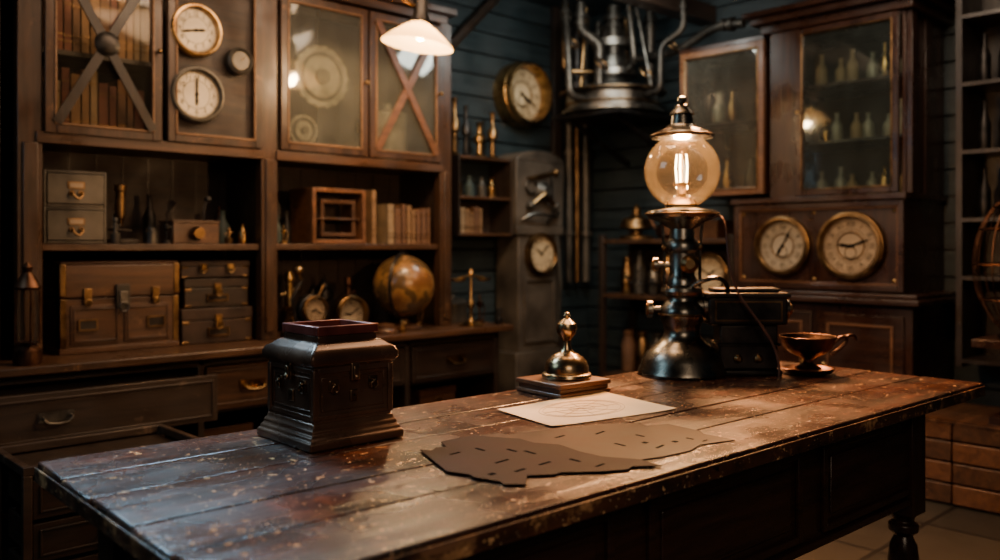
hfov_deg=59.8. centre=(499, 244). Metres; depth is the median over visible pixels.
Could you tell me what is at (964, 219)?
shelf
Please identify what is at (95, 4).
book
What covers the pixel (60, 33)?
book
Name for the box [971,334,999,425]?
pedestal stand
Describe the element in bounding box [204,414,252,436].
drawer
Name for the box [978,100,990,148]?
bottle
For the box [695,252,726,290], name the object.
alarm clock
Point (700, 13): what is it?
trim
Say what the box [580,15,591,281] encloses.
pipe
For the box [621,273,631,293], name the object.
instrument
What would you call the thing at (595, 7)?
ceiling
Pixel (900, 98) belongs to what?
bottle
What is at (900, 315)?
display cabinet
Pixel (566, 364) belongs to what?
brass bell
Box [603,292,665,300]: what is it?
shelf
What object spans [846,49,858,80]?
bottle
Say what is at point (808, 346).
cup
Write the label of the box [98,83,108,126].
book
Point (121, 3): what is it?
book
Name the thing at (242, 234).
bottle
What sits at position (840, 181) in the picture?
bottle
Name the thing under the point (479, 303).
instrument
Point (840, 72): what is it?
bottle
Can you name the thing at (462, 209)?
book
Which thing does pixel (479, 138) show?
candlestick
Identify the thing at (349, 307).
mantel clock
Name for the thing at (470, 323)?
balance scale
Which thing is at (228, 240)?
instrument
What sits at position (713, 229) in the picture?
wooden box
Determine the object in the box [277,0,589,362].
wall
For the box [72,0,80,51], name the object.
book
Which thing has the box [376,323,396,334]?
wooden pot
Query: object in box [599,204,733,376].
rack
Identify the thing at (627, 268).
bottle
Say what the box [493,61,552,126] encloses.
wall clock
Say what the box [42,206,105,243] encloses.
file box
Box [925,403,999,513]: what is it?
crate
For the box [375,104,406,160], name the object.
bottle
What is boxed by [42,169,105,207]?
file box
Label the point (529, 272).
clock
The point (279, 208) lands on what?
instrument
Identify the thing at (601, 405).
sheet
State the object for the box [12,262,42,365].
lantern
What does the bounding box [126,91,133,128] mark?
book
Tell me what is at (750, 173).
bottle
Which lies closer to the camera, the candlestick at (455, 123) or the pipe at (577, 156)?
the candlestick at (455, 123)
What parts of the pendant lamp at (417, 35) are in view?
bracket arm, lamp shade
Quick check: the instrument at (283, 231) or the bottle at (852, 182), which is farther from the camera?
the bottle at (852, 182)
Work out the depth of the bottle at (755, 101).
5.38 m
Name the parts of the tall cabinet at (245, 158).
cabinet door, clock panel, cabinet door, cabinet door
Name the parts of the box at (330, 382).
ring pull, keyhole plate, ring pull, lid, ring pull, keyhole plate, ring pull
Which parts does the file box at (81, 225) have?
handle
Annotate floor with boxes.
[2,499,999,559]
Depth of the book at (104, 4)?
3.92 m
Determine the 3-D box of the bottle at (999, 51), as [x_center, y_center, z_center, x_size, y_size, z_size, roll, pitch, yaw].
[2.591,-0.971,4.465,0.060,0.260,0.060,0,0,-43]
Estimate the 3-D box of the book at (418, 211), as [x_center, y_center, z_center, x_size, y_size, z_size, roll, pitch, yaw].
[-0.531,-0.108,5.166,0.038,0.202,0.151,0,0,-43]
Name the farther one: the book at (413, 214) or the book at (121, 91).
the book at (413, 214)
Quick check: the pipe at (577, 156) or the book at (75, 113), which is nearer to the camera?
the book at (75, 113)
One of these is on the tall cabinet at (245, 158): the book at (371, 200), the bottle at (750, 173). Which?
the book at (371, 200)
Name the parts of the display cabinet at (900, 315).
cabinet door, cabinet door, clock panel, cabinet door, cornice, cabinet door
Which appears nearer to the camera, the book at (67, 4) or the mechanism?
the book at (67, 4)
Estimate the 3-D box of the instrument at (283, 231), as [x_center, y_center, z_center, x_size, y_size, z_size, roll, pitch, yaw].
[-1.130,-0.057,4.545,0.040,0.100,0.040,0,0,2]
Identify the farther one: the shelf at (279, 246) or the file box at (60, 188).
the shelf at (279, 246)
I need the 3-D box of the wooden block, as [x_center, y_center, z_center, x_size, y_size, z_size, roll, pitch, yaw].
[0.195,0.429,2.676,0.212,0.040,0.202,0,0,-39]
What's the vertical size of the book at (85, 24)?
0.282 m
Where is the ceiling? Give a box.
[526,0,625,16]
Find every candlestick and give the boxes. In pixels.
[451,98,460,154]
[461,105,470,155]
[473,122,485,156]
[487,112,497,157]
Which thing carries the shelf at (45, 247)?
attached to the tall cabinet at (245, 158)
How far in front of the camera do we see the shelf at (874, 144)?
4.98 m
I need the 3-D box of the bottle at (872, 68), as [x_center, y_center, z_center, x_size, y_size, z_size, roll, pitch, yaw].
[2.068,-0.988,4.830,0.064,0.162,0.064,0,0,-43]
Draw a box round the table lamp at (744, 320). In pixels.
[637,96,792,379]
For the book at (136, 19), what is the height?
0.262 m
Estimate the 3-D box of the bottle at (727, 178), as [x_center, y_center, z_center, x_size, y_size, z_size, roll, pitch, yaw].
[1.456,-0.437,5.565,0.090,0.230,0.090,0,0,-43]
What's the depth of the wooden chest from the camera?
3.92 m
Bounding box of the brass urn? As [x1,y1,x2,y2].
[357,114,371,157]
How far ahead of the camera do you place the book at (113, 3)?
3.94 m
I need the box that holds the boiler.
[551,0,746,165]
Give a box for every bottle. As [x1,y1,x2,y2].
[143,195,155,242]
[218,210,229,243]
[238,224,246,243]
[277,216,281,243]
[282,210,290,243]
[375,104,406,160]
[464,176,473,195]
[477,177,485,196]
[486,177,495,196]
[712,91,725,122]
[720,158,734,187]
[726,89,739,120]
[744,156,755,186]
[754,101,755,117]
[816,55,827,84]
[816,172,827,195]
[820,121,830,140]
[831,113,842,139]
[835,58,845,81]
[835,167,846,194]
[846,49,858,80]
[846,174,858,194]
[850,113,861,137]
[862,113,874,136]
[866,52,878,77]
[866,171,878,193]
[879,42,889,75]
[879,166,890,192]
[883,113,889,134]
[899,174,901,192]
[900,98,901,133]
[978,33,990,80]
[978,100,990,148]
[978,168,990,217]
[998,51,999,77]
[998,187,999,216]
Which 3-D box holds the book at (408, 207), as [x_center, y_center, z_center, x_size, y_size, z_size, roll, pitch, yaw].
[-0.581,-0.119,5.119,0.037,0.224,0.151,0,0,-43]
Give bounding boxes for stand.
[0,424,198,559]
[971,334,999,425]
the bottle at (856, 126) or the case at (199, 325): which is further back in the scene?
the bottle at (856, 126)
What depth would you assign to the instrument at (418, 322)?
5.19 m
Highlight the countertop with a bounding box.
[0,320,513,378]
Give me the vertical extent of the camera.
0.238 m
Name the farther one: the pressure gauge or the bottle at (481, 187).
the bottle at (481, 187)
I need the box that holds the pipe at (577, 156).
[573,127,580,281]
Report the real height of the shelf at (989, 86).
0.020 m
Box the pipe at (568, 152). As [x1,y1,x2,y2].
[563,11,574,281]
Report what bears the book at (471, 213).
on the wall shelf at (496, 211)
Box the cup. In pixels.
[779,333,856,370]
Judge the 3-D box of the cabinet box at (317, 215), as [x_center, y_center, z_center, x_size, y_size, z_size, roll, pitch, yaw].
[-0.953,-0.157,4.823,0.340,0.300,0.240,0,0,-43]
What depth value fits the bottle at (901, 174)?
4.69 m
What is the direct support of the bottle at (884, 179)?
on the display cabinet at (900, 315)
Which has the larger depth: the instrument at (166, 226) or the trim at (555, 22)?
the trim at (555, 22)
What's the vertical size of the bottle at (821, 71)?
0.182 m
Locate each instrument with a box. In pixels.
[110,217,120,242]
[162,218,171,243]
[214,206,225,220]
[224,227,233,243]
[277,197,283,221]
[280,225,287,243]
[280,266,327,336]
[280,270,299,330]
[316,274,334,319]
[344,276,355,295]
[399,320,406,332]
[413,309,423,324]
[475,294,484,322]
[495,308,502,324]
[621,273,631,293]
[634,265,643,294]
[649,278,657,294]
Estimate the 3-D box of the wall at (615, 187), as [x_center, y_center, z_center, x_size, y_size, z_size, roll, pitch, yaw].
[2.732,-0.273,4.666,0.080,3.005,6.030,0,0,-43]
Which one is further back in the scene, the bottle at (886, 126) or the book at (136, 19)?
the bottle at (886, 126)
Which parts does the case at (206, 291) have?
case lid, lock plate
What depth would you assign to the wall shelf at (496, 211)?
5.89 m
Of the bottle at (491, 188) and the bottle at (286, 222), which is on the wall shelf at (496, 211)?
the bottle at (491, 188)
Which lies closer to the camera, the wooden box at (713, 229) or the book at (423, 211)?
the book at (423, 211)
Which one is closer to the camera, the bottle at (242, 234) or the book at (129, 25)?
the book at (129, 25)
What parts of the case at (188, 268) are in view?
case lid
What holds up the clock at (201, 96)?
attached to the tall cabinet at (245, 158)
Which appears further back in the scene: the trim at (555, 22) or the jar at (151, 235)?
the trim at (555, 22)
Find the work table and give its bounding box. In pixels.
[34,361,984,559]
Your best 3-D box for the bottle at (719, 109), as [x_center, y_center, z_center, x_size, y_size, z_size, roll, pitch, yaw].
[1.414,-0.872,5.609,0.090,0.230,0.090,0,0,-43]
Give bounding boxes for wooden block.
[516,374,610,398]
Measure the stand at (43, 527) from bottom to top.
0.500 m
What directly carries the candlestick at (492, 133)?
on the wall shelf at (496, 211)
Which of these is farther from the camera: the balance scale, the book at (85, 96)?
the balance scale
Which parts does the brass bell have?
finial knob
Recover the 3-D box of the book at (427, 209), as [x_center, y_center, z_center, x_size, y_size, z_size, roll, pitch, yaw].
[-0.475,-0.113,5.219,0.028,0.213,0.151,0,0,-43]
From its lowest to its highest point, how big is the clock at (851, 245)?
0.377 m
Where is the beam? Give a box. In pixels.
[451,0,499,49]
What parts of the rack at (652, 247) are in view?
rack post, rack post, burner, rack post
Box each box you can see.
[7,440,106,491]
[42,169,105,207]
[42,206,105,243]
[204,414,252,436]
[257,319,403,452]
[290,187,365,243]
[410,382,455,405]
[694,220,733,238]
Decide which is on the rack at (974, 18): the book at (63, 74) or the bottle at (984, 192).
the bottle at (984, 192)
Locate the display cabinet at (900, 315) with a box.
[679,0,955,459]
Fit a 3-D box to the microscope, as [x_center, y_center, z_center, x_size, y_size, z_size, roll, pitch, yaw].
[-1.774,-0.144,4.061,0.120,0.275,0.140,0,0,-43]
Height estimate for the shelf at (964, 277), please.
0.020 m
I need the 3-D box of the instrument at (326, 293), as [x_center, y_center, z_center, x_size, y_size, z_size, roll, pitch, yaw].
[-1.006,0.319,4.966,0.110,0.320,0.110,0,0,-43]
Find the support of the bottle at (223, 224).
on the tall cabinet at (245, 158)
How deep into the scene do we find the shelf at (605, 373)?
6.14 m
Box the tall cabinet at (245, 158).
[0,0,456,355]
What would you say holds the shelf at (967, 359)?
attached to the rack at (974, 18)
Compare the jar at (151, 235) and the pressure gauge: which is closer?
the jar at (151, 235)
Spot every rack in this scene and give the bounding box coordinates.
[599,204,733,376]
[956,0,999,366]
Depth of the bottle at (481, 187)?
5.83 m
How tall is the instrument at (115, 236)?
0.120 m
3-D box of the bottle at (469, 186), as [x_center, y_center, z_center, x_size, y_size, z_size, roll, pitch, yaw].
[-0.204,-0.389,5.778,0.066,0.140,0.066,0,0,-43]
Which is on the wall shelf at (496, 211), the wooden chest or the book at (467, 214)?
the book at (467, 214)
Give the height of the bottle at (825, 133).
0.130 m
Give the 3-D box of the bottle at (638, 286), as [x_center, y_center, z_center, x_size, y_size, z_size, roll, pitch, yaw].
[0.955,0.239,5.979,0.070,0.200,0.070,0,0,2]
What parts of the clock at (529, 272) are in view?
case panel, linkage rod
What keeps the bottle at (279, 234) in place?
on the tall cabinet at (245, 158)
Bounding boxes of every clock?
[170,3,221,57]
[170,65,224,123]
[331,295,368,321]
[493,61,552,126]
[497,151,563,391]
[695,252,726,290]
[754,216,811,275]
[817,211,886,280]
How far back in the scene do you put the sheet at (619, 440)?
2.00 m
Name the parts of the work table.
leg, leg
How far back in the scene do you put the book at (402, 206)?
5.04 m
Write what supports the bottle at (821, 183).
on the display cabinet at (900, 315)
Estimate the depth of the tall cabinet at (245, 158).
4.41 m
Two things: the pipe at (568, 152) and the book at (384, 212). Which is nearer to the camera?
the book at (384, 212)
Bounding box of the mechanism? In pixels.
[290,8,348,154]
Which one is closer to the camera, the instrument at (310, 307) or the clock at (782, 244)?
the instrument at (310, 307)
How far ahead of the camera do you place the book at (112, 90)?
3.94 m
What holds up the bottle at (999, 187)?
on the rack at (974, 18)
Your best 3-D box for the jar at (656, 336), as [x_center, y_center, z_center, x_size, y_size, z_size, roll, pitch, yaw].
[1.090,0.754,6.024,0.100,0.290,0.100,0,0,-43]
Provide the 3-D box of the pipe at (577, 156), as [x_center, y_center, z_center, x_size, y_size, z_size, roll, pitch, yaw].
[0.583,-0.735,6.590,0.066,2.030,0.066,0,0,-43]
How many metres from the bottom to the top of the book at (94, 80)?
0.306 m
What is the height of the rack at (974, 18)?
2.000 m
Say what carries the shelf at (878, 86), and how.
attached to the display cabinet at (900, 315)
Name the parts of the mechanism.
post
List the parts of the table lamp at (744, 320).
knob, knob, support rod, burner, lamp stem, glass globe, control knob, support rod, joining arm, machine knob, power cord, brass trim, machine knob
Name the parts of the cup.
handle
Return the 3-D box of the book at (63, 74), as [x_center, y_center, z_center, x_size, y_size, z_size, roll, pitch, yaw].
[-1.951,-0.624,3.859,0.037,0.304,0.151,0,0,-43]
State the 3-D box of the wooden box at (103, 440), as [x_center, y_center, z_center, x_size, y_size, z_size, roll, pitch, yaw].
[-1.908,0.964,3.766,0.352,0.200,0.296,0,0,-43]
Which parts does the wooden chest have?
lock plate, panel, chest lid, panel, lock plate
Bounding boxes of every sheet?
[420,435,661,484]
[481,423,734,459]
[499,391,674,425]
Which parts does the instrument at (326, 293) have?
arm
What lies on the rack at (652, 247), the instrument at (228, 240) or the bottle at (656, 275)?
the bottle at (656, 275)
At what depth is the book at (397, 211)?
5.01 m
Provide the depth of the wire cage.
4.06 m
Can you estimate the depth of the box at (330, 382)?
1.97 m
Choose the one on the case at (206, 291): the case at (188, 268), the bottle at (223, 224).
the case at (188, 268)
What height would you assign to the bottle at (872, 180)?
0.135 m
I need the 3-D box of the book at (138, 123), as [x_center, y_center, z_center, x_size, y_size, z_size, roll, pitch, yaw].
[-1.719,-0.592,4.078,0.049,0.241,0.151,0,0,-43]
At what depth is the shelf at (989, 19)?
4.51 m
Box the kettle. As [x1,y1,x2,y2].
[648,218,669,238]
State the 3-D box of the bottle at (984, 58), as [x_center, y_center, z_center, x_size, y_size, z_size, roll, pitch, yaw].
[2.526,-0.971,4.534,0.060,0.260,0.060,0,0,-43]
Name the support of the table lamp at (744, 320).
on the work table
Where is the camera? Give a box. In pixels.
[158,196,219,243]
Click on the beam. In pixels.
(487, 6)
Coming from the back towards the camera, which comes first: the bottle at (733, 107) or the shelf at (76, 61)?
the bottle at (733, 107)
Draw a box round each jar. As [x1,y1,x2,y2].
[144,227,158,243]
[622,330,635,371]
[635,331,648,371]
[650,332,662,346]
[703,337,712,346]
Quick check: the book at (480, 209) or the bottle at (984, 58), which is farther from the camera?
the book at (480, 209)
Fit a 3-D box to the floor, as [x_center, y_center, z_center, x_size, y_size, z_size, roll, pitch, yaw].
[0.315,1.260,2.382,6.730,0.060,6.030,0,0,-43]
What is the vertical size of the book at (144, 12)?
0.250 m
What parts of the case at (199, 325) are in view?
case lid, lock plate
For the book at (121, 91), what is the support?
in the tall cabinet at (245, 158)
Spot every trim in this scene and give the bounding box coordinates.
[550,6,560,347]
[616,0,715,26]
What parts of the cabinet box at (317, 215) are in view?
frame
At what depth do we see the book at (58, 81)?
3.79 m
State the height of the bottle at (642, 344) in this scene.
0.290 m
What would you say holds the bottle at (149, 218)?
on the tall cabinet at (245, 158)
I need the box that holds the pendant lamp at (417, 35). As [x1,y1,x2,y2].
[381,0,452,54]
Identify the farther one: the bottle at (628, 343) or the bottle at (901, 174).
the bottle at (628, 343)
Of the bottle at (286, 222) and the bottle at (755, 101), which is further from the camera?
the bottle at (755, 101)
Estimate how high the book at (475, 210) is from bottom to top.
0.171 m
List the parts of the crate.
crate lid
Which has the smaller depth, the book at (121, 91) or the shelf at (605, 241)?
the book at (121, 91)
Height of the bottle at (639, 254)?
0.300 m
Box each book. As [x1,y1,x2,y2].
[57,0,63,49]
[57,67,69,122]
[57,80,60,110]
[63,0,71,50]
[70,73,80,123]
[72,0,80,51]
[72,69,89,124]
[81,0,89,53]
[90,0,99,53]
[90,71,97,125]
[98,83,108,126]
[100,0,109,31]
[107,80,126,127]
[109,86,116,126]
[110,0,117,53]
[118,0,125,58]
[126,13,133,59]
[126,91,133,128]
[133,4,139,60]
[134,91,144,129]
[140,7,148,61]
[366,190,376,243]
[376,204,393,243]
[394,204,405,243]
[394,208,400,243]
[406,205,411,243]
[411,209,420,243]
[411,210,415,243]
[415,208,429,243]
[421,209,426,243]
[460,207,465,232]
[465,207,478,232]
[465,209,469,232]
[470,212,473,232]
[479,208,482,232]
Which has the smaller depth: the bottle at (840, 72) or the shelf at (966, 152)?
the shelf at (966, 152)
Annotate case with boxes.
[171,277,248,307]
[177,260,249,277]
[179,305,251,344]
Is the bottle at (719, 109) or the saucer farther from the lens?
the bottle at (719, 109)
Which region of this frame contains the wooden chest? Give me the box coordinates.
[42,260,179,354]
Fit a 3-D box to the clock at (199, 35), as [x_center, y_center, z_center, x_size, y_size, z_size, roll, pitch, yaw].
[-1.436,-1.016,4.113,0.258,0.258,0.046,0,0,-43]
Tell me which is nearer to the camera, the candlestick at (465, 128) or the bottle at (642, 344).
the candlestick at (465, 128)
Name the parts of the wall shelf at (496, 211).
panel, panel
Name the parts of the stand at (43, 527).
leg, leg, drawer, drawer, drawer, frame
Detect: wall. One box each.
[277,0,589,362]
[588,0,999,406]
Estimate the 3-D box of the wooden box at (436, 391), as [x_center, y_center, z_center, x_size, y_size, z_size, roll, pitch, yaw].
[-0.455,0.944,5.140,0.272,0.240,0.296,0,0,-43]
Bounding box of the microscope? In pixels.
[104,184,137,243]
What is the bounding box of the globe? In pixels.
[373,252,433,329]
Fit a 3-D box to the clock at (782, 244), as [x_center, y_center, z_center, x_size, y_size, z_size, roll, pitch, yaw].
[1.611,0.005,4.973,0.061,0.346,0.346,0,0,-43]
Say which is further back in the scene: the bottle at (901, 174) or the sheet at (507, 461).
the bottle at (901, 174)
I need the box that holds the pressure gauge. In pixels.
[224,47,252,75]
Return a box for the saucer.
[781,364,834,375]
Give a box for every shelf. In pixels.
[42,47,150,76]
[42,244,258,250]
[277,244,437,249]
[451,154,511,235]
[603,239,725,243]
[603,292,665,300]
[603,370,628,375]
[804,73,901,101]
[804,134,901,152]
[962,8,999,28]
[962,78,999,93]
[962,148,999,157]
[962,217,999,222]
[962,275,999,280]
[962,354,999,365]
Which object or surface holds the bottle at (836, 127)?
on the display cabinet at (900, 315)
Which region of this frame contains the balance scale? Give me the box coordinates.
[451,269,490,326]
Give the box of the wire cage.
[972,200,999,337]
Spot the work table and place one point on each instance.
(812, 462)
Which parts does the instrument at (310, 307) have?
lever, instrument frame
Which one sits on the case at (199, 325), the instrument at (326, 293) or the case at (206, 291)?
the case at (206, 291)
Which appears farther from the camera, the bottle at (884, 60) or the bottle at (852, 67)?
the bottle at (852, 67)
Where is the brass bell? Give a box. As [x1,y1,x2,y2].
[542,312,591,380]
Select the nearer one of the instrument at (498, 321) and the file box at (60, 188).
the file box at (60, 188)
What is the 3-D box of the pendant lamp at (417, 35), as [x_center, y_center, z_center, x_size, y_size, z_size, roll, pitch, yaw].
[-0.405,-1.230,4.256,0.354,0.558,0.354,0,0,-43]
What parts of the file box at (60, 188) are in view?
handle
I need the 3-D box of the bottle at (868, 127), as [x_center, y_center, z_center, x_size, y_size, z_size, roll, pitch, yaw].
[2.031,-0.657,4.795,0.064,0.140,0.064,0,0,-43]
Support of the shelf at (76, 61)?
attached to the tall cabinet at (245, 158)
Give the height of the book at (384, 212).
0.227 m

